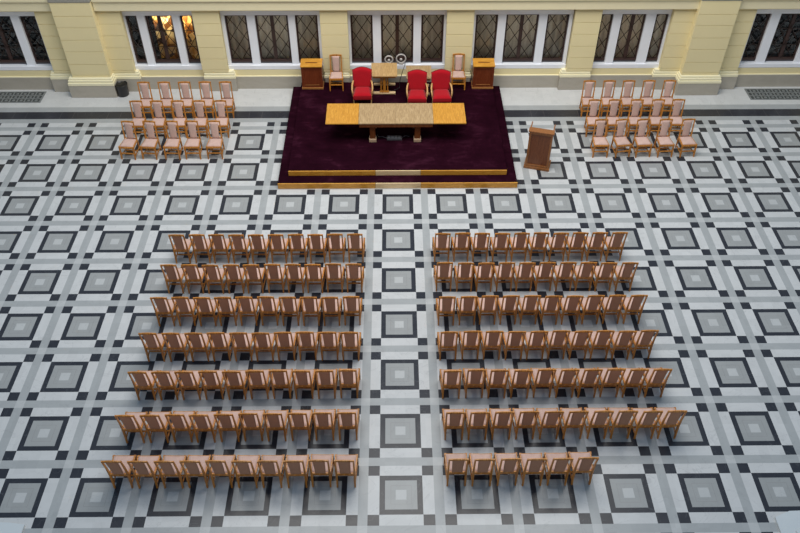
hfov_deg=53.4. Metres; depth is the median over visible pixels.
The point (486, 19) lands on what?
curtain
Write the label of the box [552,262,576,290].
wooden chair
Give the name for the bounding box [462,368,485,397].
wooden chair
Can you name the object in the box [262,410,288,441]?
wooden chair
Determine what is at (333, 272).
wooden chair
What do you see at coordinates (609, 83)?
wooden chair
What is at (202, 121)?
wooden chair
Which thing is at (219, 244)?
wooden chair
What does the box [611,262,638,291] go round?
wooden chair
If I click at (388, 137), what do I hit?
box
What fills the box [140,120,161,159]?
wooden chair
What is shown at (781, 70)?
wall
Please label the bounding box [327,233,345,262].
wooden chair
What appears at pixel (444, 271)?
wooden chair
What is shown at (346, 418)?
wooden chair
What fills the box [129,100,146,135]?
wooden chair
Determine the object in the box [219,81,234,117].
wooden chair
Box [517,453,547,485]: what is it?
wooden chair
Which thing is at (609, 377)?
wooden chair
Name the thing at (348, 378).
wooden chair
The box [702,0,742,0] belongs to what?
trim
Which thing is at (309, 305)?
wooden chair
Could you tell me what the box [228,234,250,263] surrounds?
wooden chair
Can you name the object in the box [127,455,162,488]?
wooden chair
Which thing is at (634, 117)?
wooden chair
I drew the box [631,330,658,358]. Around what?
wooden chair
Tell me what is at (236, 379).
wooden chair
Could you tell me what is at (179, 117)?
wooden chair
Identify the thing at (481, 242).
wooden chair
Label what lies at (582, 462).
wooden chair
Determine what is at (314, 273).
wooden chair
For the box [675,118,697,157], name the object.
wooden chair
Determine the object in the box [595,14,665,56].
window grille
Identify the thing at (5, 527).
pillar base
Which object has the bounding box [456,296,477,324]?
wooden chair
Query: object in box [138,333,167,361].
wooden chair
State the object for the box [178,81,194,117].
wooden chair
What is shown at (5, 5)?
trim
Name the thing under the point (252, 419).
wooden chair
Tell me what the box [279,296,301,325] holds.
wooden chair
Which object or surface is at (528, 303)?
wooden chair
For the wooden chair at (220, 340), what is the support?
on the floor
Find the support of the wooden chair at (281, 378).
on the floor
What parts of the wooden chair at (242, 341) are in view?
leg, rail, backrest, seat frame, seat, leg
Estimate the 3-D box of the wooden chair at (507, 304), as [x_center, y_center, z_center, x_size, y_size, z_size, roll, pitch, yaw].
[2.724,0.898,20.026,0.494,1.075,0.596,-1,44,-1]
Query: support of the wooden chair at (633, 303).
on the floor
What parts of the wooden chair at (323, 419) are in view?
leg, rail, backrest, seat, seat frame, leg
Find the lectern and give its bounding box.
[523,121,555,171]
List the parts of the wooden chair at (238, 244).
leg, rail, backrest, seat frame, seat, leg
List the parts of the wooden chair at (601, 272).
leg, seat frame, seat, backrest, rail, leg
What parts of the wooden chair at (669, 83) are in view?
seat, backrest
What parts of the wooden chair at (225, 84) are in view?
backrest, seat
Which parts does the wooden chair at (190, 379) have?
leg, rail, backrest, seat, seat frame, leg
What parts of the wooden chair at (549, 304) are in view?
leg, seat frame, seat, backrest, rail, leg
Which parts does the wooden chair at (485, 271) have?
leg, seat frame, seat, backrest, rail, leg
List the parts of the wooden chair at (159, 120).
backrest, seat, leg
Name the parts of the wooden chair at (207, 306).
leg, rail, backrest, seat frame, seat, leg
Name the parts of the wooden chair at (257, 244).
leg, backrest, seat frame, seat, leg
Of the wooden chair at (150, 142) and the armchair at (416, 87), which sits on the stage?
the armchair at (416, 87)
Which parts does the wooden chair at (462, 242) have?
leg, seat frame, seat, backrest, leg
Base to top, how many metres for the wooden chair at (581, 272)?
1.075 m
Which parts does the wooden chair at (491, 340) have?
leg, seat frame, seat, backrest, rail, leg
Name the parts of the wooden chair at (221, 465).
leg, rail, backrest, seat frame, seat, leg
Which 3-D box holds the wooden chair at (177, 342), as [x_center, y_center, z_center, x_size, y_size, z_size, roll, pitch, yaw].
[-5.372,1.739,19.142,0.494,1.075,0.596,0,44,-1]
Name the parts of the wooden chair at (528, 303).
leg, seat frame, seat, backrest, rail, leg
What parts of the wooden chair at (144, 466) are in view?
leg, rail, backrest, seat, seat frame, leg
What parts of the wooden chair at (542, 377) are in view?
leg, seat, seat frame, backrest, rail, leg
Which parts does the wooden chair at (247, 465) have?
leg, rail, backrest, seat frame, seat, leg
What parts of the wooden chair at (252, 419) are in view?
leg, rail, backrest, seat frame, seat, leg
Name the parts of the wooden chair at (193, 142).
backrest, seat frame, seat, leg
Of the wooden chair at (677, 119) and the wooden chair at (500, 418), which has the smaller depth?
the wooden chair at (500, 418)
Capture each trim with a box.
[0,0,799,10]
[0,73,799,77]
[0,75,799,97]
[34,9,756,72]
[47,0,90,2]
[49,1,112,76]
[50,68,737,85]
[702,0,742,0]
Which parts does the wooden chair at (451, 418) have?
leg, seat frame, seat, rail, backrest, leg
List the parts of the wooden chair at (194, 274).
leg, rail, backrest, seat frame, seat, leg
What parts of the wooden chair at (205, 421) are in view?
leg, rail, backrest, seat, seat frame, leg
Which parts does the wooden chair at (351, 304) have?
leg, rail, backrest, seat, seat frame, leg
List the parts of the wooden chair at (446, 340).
leg, seat frame, seat, rail, backrest, leg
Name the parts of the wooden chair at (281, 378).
leg, rail, backrest, seat frame, seat, leg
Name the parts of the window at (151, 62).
sash, sash, sash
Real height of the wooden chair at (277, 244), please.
1.075 m
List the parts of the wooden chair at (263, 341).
leg, rail, backrest, seat frame, seat, leg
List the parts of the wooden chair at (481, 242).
leg, seat frame, seat, backrest, leg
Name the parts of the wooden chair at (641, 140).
leg, backrest, seat frame, seat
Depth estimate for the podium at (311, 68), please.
27.21 m
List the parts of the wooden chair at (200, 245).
leg, backrest, seat, seat frame, leg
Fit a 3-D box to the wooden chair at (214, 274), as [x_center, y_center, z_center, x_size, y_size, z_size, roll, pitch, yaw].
[-4.840,0.146,20.792,0.494,1.075,0.596,0,44,0]
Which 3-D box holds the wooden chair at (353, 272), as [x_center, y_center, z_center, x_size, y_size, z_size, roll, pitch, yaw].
[-1.194,0.118,20.828,0.494,1.075,0.596,0,44,-1]
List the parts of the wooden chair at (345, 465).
leg, rail, backrest, seat, seat frame, leg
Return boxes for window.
[0,12,52,69]
[121,11,201,69]
[220,11,323,69]
[347,10,446,68]
[471,10,573,68]
[592,10,672,67]
[738,9,799,67]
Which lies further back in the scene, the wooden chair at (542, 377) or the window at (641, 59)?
the window at (641, 59)
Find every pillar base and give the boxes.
[0,522,24,532]
[775,510,799,532]
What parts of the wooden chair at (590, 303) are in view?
leg, seat frame, seat, backrest, rail, leg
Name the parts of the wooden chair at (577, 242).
leg, seat frame, seat, backrest, leg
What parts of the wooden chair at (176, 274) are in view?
leg, rail, backrest, seat frame, seat, leg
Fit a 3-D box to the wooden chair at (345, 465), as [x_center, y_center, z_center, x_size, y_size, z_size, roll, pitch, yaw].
[-1.138,4.113,16.692,0.494,1.075,0.596,0,44,0]
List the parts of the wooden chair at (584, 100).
leg, seat, backrest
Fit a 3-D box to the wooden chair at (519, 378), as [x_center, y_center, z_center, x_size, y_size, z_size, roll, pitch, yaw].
[2.773,2.502,18.366,0.494,1.075,0.596,0,44,0]
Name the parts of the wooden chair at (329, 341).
leg, rail, backrest, seat frame, seat, leg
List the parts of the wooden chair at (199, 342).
leg, rail, backrest, seat frame, seat, leg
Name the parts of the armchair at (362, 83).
backrest, seat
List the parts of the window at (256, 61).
sash, sash, sash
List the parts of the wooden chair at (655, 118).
leg, seat, backrest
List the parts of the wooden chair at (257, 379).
leg, rail, backrest, seat frame, seat, leg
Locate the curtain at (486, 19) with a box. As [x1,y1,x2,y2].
[475,15,566,57]
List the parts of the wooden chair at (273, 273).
leg, rail, backrest, seat frame, seat, leg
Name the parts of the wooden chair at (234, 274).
leg, rail, backrest, seat, seat frame, leg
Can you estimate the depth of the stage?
25.06 m
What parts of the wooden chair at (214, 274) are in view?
leg, rail, backrest, seat, seat frame, leg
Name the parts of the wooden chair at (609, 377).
leg, seat frame, seat, backrest, rail, leg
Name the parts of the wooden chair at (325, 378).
leg, rail, backrest, seat frame, seat, leg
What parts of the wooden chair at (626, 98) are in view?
leg, seat, backrest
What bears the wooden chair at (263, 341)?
on the floor
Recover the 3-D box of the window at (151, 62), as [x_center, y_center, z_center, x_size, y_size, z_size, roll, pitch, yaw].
[-8.029,-7.710,27.092,2.390,2.145,0.220,0,44,0]
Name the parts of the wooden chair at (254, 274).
leg, rail, backrest, seat frame, seat, leg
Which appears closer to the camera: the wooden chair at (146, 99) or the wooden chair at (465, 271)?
the wooden chair at (465, 271)
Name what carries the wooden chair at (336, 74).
on the stage
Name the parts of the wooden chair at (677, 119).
seat, backrest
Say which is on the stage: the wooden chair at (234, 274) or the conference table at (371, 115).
the conference table at (371, 115)
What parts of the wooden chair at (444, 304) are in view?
leg, seat frame, seat, rail, backrest, leg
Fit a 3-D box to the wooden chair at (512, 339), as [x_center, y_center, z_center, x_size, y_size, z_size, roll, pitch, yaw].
[2.746,1.705,19.191,0.494,1.075,0.596,-1,44,-1]
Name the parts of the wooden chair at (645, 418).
leg, seat, seat frame, backrest, rail, leg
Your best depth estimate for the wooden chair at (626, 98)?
26.84 m
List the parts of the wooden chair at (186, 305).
leg, rail, backrest, seat frame, seat, leg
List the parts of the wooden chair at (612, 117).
seat, backrest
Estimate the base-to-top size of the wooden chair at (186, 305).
1.075 m
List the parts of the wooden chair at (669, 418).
leg, seat frame, seat, backrest, rail, leg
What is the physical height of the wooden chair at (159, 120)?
1.075 m
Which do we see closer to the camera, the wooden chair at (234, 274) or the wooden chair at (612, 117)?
the wooden chair at (234, 274)
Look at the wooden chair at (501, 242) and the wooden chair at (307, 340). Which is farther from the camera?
the wooden chair at (501, 242)
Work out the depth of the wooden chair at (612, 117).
25.99 m
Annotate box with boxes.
[377,134,408,139]
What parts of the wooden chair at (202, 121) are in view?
backrest, seat, leg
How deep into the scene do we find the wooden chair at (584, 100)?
26.84 m
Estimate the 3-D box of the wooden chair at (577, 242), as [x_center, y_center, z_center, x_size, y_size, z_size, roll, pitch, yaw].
[4.809,-0.719,21.704,0.494,1.075,0.596,0,44,0]
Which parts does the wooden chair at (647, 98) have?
seat, backrest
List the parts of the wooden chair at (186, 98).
backrest, seat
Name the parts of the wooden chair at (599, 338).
leg, seat frame, seat, backrest, rail, leg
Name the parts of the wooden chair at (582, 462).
leg, seat frame, seat, backrest, rail, leg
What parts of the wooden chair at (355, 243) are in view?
leg, rail, backrest, seat, leg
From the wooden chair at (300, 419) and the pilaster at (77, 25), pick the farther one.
the pilaster at (77, 25)
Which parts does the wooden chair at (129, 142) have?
leg, seat, seat frame, backrest, leg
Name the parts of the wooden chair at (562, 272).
leg, seat frame, seat, backrest, rail, leg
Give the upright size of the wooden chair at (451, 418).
1.075 m
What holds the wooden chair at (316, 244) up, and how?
on the floor
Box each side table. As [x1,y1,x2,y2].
[371,63,396,93]
[406,65,431,94]
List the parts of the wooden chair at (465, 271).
leg, seat, rail, backrest, leg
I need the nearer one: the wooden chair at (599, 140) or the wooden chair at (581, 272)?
the wooden chair at (581, 272)
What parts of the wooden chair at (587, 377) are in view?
leg, seat frame, seat, backrest, rail, leg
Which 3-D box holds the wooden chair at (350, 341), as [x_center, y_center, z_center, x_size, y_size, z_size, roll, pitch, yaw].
[-1.191,1.720,19.169,0.494,1.075,0.596,0,44,0]
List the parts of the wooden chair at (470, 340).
leg, seat frame, seat, backrest, rail, leg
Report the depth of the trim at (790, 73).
27.95 m
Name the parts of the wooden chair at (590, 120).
leg, seat, backrest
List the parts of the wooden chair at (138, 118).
backrest, seat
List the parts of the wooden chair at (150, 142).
seat, seat frame, backrest, leg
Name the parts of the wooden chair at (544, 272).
leg, seat frame, seat, backrest, leg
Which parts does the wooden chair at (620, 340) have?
leg, seat frame, seat, backrest, rail, leg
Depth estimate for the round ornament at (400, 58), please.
27.60 m
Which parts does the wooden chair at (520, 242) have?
leg, seat frame, seat, backrest, rail, leg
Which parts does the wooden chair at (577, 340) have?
leg, seat frame, seat, backrest, rail, leg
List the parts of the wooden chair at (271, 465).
leg, rail, backrest, seat frame, seat, leg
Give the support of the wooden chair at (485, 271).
on the floor
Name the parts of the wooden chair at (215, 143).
backrest, seat frame, seat, leg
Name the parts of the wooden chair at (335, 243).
leg, rail, backrest, seat, leg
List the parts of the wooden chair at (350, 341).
leg, rail, backrest, seat, leg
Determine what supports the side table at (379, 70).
on the stage
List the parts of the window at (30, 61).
sash, sash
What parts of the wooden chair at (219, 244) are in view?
leg, backrest, seat, seat frame, leg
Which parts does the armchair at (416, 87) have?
backrest, seat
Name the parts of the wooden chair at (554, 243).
leg, seat, backrest, leg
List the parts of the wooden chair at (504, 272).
leg, seat frame, seat, backrest, leg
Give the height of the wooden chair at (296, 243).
1.075 m
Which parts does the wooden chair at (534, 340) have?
leg, seat frame, seat, backrest, rail, leg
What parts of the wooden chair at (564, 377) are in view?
leg, seat frame, seat, backrest, rail, leg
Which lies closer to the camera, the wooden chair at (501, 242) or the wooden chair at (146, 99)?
the wooden chair at (501, 242)
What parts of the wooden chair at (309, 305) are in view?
leg, rail, backrest, seat frame, seat, leg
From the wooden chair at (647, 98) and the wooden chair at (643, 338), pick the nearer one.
the wooden chair at (643, 338)
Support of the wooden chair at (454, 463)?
on the floor
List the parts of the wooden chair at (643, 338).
leg, seat frame, seat, backrest, rail, leg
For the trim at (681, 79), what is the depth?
27.68 m
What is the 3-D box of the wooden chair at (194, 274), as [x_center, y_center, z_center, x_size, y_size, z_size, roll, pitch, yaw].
[-5.371,0.138,20.800,0.494,1.075,0.596,0,44,0]
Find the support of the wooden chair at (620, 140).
on the floor
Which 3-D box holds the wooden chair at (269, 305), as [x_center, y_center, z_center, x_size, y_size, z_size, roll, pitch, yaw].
[-3.289,0.921,19.993,0.494,1.075,0.596,0,44,0]
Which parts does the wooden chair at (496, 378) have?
leg, seat frame, seat, backrest, rail, leg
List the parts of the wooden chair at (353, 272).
leg, rail, backrest, seat, leg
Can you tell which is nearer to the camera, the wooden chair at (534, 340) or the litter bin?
the wooden chair at (534, 340)
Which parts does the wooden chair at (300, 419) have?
leg, rail, backrest, seat frame, seat, leg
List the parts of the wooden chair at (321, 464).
leg, rail, backrest, seat, seat frame, leg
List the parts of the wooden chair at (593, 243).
leg, seat frame, seat, backrest, leg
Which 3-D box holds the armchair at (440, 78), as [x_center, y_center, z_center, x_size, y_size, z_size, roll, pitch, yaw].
[1.381,-5.906,26.509,0.737,1.127,0.739,-2,44,-2]
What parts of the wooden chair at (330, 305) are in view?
leg, rail, backrest, seat, seat frame, leg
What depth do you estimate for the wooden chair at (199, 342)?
19.02 m
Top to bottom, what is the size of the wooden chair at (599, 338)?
1.075 m
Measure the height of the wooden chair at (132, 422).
1.075 m
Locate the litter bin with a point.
(121, 87)
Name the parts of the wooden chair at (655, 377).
leg, seat, seat frame, backrest, rail, leg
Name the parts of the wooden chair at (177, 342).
leg, rail, backrest, seat frame, seat, leg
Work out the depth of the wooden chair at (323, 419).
17.45 m
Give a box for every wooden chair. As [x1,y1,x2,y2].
[101,455,136,487]
[114,412,147,442]
[118,121,139,159]
[127,370,158,399]
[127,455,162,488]
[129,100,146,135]
[137,81,153,118]
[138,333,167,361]
[139,411,171,442]
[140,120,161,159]
[150,100,167,137]
[150,297,177,325]
[151,370,180,399]
[153,455,187,488]
[157,81,174,118]
[160,264,186,293]
[161,332,189,361]
[163,120,182,159]
[165,411,195,442]
[168,234,193,263]
[171,100,187,137]
[171,297,198,325]
[174,370,203,399]
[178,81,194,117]
[179,455,211,487]
[181,264,206,293]
[184,120,202,159]
[184,332,211,361]
[188,411,218,442]
[189,234,212,262]
[192,100,209,137]
[193,297,218,325]
[198,81,214,117]
[198,369,226,399]
[202,264,226,293]
[205,455,236,487]
[206,120,224,158]
[206,332,233,361]
[208,234,231,262]
[213,100,230,137]
[213,410,242,441]
[214,297,239,325]
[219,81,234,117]
[222,370,248,399]
[223,264,246,293]
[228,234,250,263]
[229,332,254,361]
[231,455,260,487]
[235,296,260,325]
[238,410,265,441]
[243,264,265,293]
[245,369,271,398]
[248,234,269,263]
[251,332,276,361]
[257,296,280,325]
[257,455,285,487]
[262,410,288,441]
[264,264,286,292]
[268,234,289,262]
[268,369,292,398]
[274,332,297,360]
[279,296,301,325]
[283,454,310,487]
[284,264,305,292]
[287,409,312,440]
[288,234,308,262]
[292,369,315,398]
[296,331,319,360]
[300,297,321,325]
[304,264,325,292]
[307,234,327,262]
[308,454,333,486]
[312,409,336,440]
[315,369,337,398]
[319,331,340,360]
[321,297,341,325]
[325,263,344,292]
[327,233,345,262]
[329,54,343,90]
[334,454,358,487]
[337,409,359,440]
[338,368,360,397]
[340,332,361,360]
[343,296,362,324]
[345,263,363,292]
[347,233,365,262]
[432,233,450,261]
[433,262,452,290]
[435,296,455,325]
[437,331,457,360]
[439,369,461,398]
[442,409,464,439]
[444,453,468,485]
[451,53,465,89]
[451,232,470,261]
[454,262,473,291]
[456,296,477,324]
[458,331,480,359]
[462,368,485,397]
[465,408,489,439]
[468,453,494,486]
[469,233,489,261]
[473,262,494,291]
[476,295,498,324]
[480,331,503,359]
[485,368,508,398]
[489,233,510,261]
[489,408,514,439]
[493,262,514,291]
[493,452,521,485]
[497,295,519,324]
[502,331,525,359]
[508,232,529,261]
[508,368,532,398]
[511,408,538,439]
[513,262,535,291]
[517,295,540,323]
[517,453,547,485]
[523,331,547,359]
[527,232,549,260]
[529,368,556,397]
[532,262,555,290]
[535,408,563,439]
[537,295,562,324]
[543,452,573,485]
[544,330,569,358]
[546,232,568,261]
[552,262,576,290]
[552,368,579,397]
[558,295,583,324]
[559,407,588,438]
[565,232,588,260]
[565,330,592,359]
[567,451,598,484]
[572,262,596,290]
[574,368,602,397]
[578,295,604,323]
[579,80,595,116]
[583,407,613,438]
[584,99,601,136]
[584,232,607,260]
[587,330,614,358]
[590,119,609,157]
[591,262,617,291]
[597,367,625,396]
[598,80,615,116]
[599,295,625,323]
[603,232,627,260]
[604,99,621,136]
[607,407,637,438]
[608,330,636,359]
[610,119,631,157]
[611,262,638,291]
[618,80,635,116]
[620,295,647,323]
[620,368,648,397]
[625,99,643,136]
[630,407,662,438]
[631,119,652,157]
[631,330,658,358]
[639,80,655,115]
[641,367,672,397]
[646,99,664,136]
[653,118,674,157]
[653,407,686,438]
[660,80,675,113]
[668,99,685,131]
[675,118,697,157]
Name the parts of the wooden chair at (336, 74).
seat, backrest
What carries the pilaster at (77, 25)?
attached to the wall at (781, 70)
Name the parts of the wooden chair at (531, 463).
leg, seat frame, seat, backrest, rail, leg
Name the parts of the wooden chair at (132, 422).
leg, rail, backrest, seat frame, seat, leg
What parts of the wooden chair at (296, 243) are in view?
leg, backrest, seat frame, seat, leg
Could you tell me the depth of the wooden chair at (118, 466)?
16.60 m
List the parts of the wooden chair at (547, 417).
leg, seat frame, seat, backrest, rail, leg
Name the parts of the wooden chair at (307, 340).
leg, rail, backrest, seat, seat frame, leg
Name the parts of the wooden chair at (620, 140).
leg, backrest, seat frame, seat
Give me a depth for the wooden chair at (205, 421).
17.39 m
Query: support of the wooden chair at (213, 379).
on the floor
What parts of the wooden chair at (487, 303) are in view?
leg, seat frame, seat, backrest, rail, leg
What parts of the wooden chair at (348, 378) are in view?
leg, rail, backrest, seat, seat frame, leg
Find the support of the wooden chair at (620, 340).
on the floor
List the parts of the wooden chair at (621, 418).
leg, seat frame, seat, backrest, rail, leg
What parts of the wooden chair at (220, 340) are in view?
leg, rail, backrest, seat, seat frame, leg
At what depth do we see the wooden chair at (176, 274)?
20.67 m
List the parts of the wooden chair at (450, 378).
leg, seat frame, seat, backrest, rail, leg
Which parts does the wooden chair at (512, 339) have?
leg, seat frame, seat, backrest, rail, leg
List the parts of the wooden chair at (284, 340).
leg, rail, backrest, seat, seat frame, leg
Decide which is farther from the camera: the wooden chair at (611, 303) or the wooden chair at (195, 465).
the wooden chair at (611, 303)
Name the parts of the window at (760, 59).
sash, sash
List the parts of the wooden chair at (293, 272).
leg, rail, backrest, seat frame, seat, leg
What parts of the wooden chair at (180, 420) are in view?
leg, rail, backrest, seat frame, seat, leg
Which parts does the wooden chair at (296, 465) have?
leg, rail, backrest, seat frame, seat, leg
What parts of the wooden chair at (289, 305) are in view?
leg, rail, backrest, seat, seat frame, leg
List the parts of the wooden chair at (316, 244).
leg, rail, backrest, seat frame, seat, leg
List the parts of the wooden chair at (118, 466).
leg, rail, backrest, seat, seat frame, leg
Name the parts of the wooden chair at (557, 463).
leg, seat frame, seat, backrest, rail, leg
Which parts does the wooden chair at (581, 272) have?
leg, seat frame, seat, backrest, rail, leg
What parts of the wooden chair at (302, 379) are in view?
leg, rail, backrest, seat frame, seat, leg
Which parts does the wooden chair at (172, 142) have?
seat, backrest, seat frame, leg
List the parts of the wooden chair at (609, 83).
seat, backrest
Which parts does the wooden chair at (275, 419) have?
leg, rail, backrest, seat frame, seat, leg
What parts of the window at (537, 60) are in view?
sash, sash, sash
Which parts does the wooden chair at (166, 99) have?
backrest, seat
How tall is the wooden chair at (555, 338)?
1.075 m
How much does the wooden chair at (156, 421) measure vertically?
1.075 m
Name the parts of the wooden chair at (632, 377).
leg, seat frame, seat, backrest, rail, leg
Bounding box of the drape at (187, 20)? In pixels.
[152,16,198,58]
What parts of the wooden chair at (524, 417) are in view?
leg, seat frame, seat, backrest, rail, leg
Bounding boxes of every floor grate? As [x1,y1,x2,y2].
[0,91,46,102]
[744,88,799,99]
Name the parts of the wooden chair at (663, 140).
leg, seat frame, seat, backrest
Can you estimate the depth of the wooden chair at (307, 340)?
19.05 m
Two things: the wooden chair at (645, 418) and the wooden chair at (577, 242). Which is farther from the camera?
the wooden chair at (577, 242)
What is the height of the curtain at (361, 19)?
2.400 m
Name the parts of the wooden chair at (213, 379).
leg, rail, backrest, seat, seat frame, leg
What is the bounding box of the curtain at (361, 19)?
[352,15,441,57]
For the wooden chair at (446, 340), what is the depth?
19.06 m
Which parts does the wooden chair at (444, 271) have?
leg, seat frame, seat, rail, backrest, leg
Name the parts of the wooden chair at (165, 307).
leg, rail, backrest, seat frame, seat, leg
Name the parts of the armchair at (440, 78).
backrest, seat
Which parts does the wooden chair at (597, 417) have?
leg, seat frame, seat, backrest, rail, leg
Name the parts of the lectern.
panel frame, panel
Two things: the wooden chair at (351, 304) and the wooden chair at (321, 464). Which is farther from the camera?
the wooden chair at (351, 304)
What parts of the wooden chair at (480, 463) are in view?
leg, seat frame, seat, backrest, rail, leg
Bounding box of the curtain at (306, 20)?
[227,16,318,58]
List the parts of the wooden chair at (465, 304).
leg, seat frame, seat, backrest, rail, leg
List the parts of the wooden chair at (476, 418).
leg, seat frame, seat, backrest, rail, leg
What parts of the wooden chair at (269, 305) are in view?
leg, rail, backrest, seat, seat frame, leg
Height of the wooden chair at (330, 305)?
1.075 m
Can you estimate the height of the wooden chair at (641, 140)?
1.075 m
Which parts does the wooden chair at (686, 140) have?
leg, seat frame, backrest, seat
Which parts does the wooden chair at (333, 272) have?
leg, rail, backrest, seat, leg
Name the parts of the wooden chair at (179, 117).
backrest, seat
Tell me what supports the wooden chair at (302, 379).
on the floor
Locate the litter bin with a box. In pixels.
[115,81,128,96]
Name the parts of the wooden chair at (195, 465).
leg, rail, backrest, seat, seat frame, leg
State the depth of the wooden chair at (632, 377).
18.27 m
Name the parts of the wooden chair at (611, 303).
leg, seat frame, seat, backrest, rail, leg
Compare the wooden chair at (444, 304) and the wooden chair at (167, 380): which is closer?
the wooden chair at (167, 380)
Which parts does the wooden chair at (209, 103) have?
backrest, seat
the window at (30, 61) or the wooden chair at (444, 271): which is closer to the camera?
the wooden chair at (444, 271)
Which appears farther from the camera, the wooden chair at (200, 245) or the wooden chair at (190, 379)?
the wooden chair at (200, 245)
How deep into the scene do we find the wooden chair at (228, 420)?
17.42 m
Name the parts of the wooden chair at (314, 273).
leg, rail, backrest, seat, seat frame, leg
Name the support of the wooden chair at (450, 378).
on the floor
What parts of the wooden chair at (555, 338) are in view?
leg, seat frame, seat, backrest, rail, leg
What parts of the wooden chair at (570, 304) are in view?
leg, seat frame, seat, backrest, rail, leg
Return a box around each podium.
[300,58,323,88]
[471,58,494,88]
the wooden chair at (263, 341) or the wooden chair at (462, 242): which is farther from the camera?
the wooden chair at (462, 242)
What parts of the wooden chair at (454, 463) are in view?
leg, seat frame, seat, rail, backrest, leg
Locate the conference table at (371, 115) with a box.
[325,103,465,141]
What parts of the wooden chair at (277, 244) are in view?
leg, backrest, seat frame, seat, leg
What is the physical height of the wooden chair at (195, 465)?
1.075 m
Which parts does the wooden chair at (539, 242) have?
leg, seat, seat frame, backrest, leg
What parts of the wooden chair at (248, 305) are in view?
leg, rail, backrest, seat frame, seat, leg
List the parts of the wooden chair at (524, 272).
leg, seat frame, seat, backrest, rail, leg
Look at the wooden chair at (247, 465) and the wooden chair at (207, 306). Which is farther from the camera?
the wooden chair at (207, 306)
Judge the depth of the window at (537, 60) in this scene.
27.19 m
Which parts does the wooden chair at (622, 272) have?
leg, seat frame, seat, backrest, leg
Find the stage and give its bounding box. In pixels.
[278,82,517,188]
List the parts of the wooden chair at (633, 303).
leg, seat frame, seat, backrest, rail, leg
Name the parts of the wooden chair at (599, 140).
leg, seat frame, seat, backrest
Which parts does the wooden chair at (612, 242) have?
leg, seat frame, seat, backrest, leg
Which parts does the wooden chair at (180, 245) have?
leg, rail, backrest, seat, seat frame, leg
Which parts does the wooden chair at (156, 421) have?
leg, rail, backrest, seat frame, seat, leg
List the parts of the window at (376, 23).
sash, sash, sash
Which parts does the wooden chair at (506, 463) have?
leg, seat frame, seat, backrest, rail, leg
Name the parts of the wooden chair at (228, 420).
leg, rail, backrest, seat frame, seat, leg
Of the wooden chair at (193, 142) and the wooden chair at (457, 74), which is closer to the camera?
the wooden chair at (193, 142)
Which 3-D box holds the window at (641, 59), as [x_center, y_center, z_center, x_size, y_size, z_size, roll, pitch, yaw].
[7.870,-7.800,27.211,2.410,2.145,0.220,0,44,0]
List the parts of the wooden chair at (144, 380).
leg, rail, backrest, seat frame, seat, leg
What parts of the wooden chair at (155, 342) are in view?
leg, rail, backrest, seat frame, seat, leg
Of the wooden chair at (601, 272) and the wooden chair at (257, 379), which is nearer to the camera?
the wooden chair at (257, 379)
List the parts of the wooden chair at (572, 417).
leg, seat frame, seat, backrest, rail, leg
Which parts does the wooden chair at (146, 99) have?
backrest, seat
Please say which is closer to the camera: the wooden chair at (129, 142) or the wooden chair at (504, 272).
the wooden chair at (504, 272)
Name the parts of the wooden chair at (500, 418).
leg, seat frame, seat, backrest, rail, leg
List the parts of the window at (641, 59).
sash, sash, sash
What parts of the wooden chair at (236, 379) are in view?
leg, rail, backrest, seat, seat frame, leg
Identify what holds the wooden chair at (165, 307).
on the floor
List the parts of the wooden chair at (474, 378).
leg, seat frame, seat, backrest, rail, leg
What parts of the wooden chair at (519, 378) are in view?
leg, seat frame, seat, backrest, rail, leg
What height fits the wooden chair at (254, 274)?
1.075 m
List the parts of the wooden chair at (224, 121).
backrest, seat, leg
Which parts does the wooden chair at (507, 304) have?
leg, seat, seat frame, backrest, rail, leg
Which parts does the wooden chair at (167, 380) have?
leg, rail, backrest, seat, seat frame, leg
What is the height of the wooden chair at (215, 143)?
1.075 m
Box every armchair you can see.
[351,67,372,102]
[406,69,427,102]
[431,69,452,107]
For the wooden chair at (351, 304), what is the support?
on the floor
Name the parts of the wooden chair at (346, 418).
leg, rail, backrest, seat frame, seat, leg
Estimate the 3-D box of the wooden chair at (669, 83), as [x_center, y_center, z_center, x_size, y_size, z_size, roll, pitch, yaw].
[9.066,-5.672,26.839,0.494,1.075,0.596,0,44,0]
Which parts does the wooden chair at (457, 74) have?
seat frame, seat, backrest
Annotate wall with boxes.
[0,9,799,76]
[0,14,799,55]
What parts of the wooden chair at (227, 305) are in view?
leg, rail, backrest, seat, seat frame, leg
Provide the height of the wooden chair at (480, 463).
1.075 m
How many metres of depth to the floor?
20.20 m
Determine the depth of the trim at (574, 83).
28.05 m
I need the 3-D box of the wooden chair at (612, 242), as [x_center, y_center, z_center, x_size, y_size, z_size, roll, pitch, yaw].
[5.853,-0.725,21.712,0.494,1.075,0.596,-1,44,-1]
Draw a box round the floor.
[0,54,799,532]
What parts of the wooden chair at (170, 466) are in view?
leg, rail, backrest, seat, seat frame, leg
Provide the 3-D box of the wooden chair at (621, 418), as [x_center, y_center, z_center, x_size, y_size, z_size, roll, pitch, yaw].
[4.892,3.270,17.574,0.494,1.075,0.596,0,44,0]
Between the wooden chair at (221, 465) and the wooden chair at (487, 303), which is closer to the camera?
the wooden chair at (221, 465)
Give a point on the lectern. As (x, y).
(540, 140)
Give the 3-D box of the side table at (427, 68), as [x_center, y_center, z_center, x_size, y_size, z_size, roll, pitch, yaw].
[0.643,-6.352,27.265,0.860,0.718,0.860,0,44,0]
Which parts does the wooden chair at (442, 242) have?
leg, seat frame, seat, backrest, leg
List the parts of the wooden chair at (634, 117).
leg, seat, backrest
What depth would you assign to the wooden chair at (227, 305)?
19.86 m
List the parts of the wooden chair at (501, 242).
leg, seat frame, seat, backrest, leg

